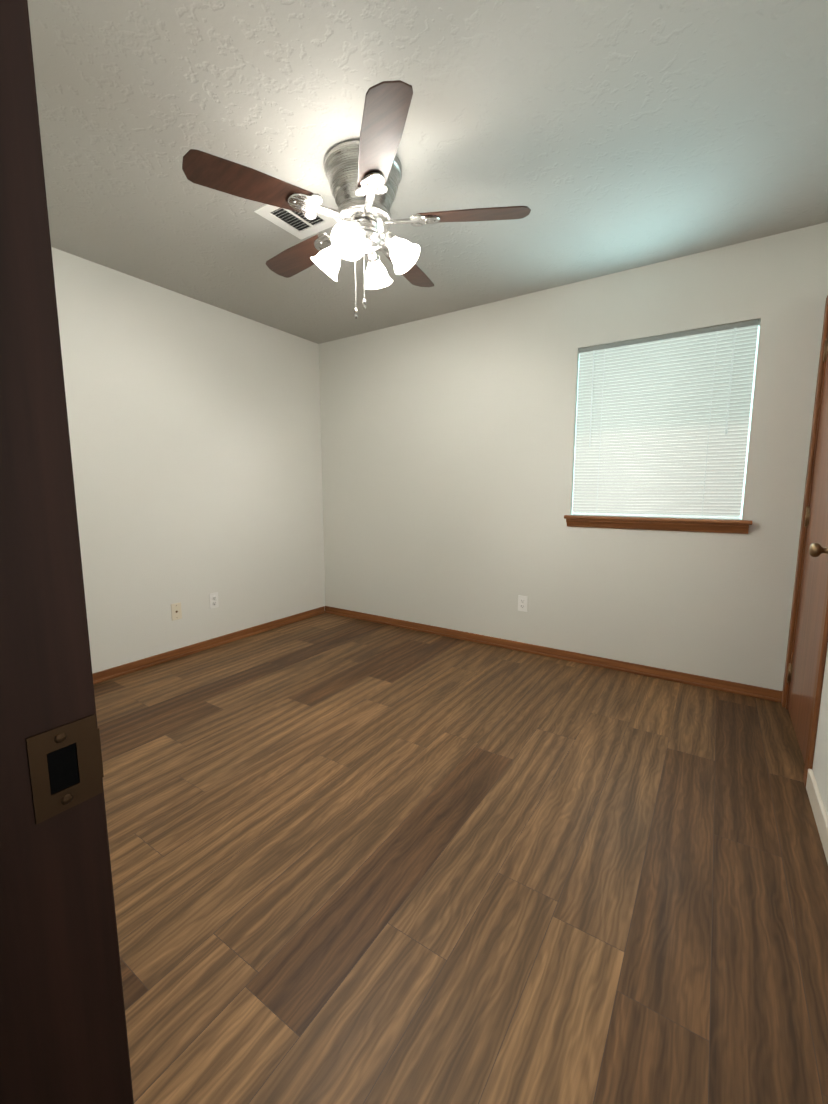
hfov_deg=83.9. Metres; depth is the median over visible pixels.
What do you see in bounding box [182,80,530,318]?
fan
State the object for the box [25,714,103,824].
strike plate
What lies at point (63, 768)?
pocket
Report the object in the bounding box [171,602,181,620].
outlet
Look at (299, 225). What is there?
ceiling vent
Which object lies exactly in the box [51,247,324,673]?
wall
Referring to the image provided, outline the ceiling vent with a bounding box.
[254,204,336,239]
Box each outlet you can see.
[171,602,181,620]
[209,592,218,608]
[518,595,527,611]
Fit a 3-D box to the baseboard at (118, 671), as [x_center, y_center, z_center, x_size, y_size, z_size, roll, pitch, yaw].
[-1.668,0.710,3.154,0.026,0.062,2.969,5,9,33]
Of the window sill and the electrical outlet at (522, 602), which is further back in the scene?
the electrical outlet at (522, 602)
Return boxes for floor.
[93,613,827,1103]
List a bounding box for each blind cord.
[596,354,604,513]
[725,327,735,433]
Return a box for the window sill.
[564,515,751,533]
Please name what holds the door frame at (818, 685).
attached to the wall at (820, 766)
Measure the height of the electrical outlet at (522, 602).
0.115 m
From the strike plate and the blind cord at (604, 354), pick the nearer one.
the strike plate
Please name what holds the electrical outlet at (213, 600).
attached to the wall at (195, 432)
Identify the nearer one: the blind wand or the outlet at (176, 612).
the blind wand
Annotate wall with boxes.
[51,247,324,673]
[319,222,827,690]
[812,645,827,815]
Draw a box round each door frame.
[0,0,133,1103]
[781,296,827,786]
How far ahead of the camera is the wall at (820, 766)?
1.68 m
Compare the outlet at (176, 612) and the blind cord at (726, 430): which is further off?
the outlet at (176, 612)
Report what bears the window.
in the wall at (447, 448)
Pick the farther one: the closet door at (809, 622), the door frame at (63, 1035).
the closet door at (809, 622)
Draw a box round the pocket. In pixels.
[47,743,78,794]
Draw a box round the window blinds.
[572,319,759,519]
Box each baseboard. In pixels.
[93,606,324,683]
[324,606,781,702]
[806,769,827,862]
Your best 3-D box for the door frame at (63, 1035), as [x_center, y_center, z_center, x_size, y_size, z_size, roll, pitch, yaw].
[0.010,0.116,0.094,0.740,2.050,0.148,5,9,33]
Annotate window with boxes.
[572,326,759,518]
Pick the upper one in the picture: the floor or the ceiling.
the ceiling
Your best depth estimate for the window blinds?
2.71 m
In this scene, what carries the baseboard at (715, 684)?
attached to the wall at (447, 448)
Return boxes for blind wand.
[589,350,593,446]
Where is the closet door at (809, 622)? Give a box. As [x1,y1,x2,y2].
[787,357,827,762]
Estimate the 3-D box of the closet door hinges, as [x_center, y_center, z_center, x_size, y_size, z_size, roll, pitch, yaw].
[1.974,-0.166,2.317,0.014,1.727,0.040,5,9,33]
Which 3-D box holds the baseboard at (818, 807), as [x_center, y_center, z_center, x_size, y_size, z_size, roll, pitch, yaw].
[0.957,0.996,0.922,0.014,0.085,2.102,5,9,33]
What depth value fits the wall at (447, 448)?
3.09 m
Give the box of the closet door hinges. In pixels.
[787,338,827,682]
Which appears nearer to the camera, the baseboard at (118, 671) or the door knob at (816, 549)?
the door knob at (816, 549)
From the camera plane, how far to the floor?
1.37 m
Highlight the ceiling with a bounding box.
[28,0,827,343]

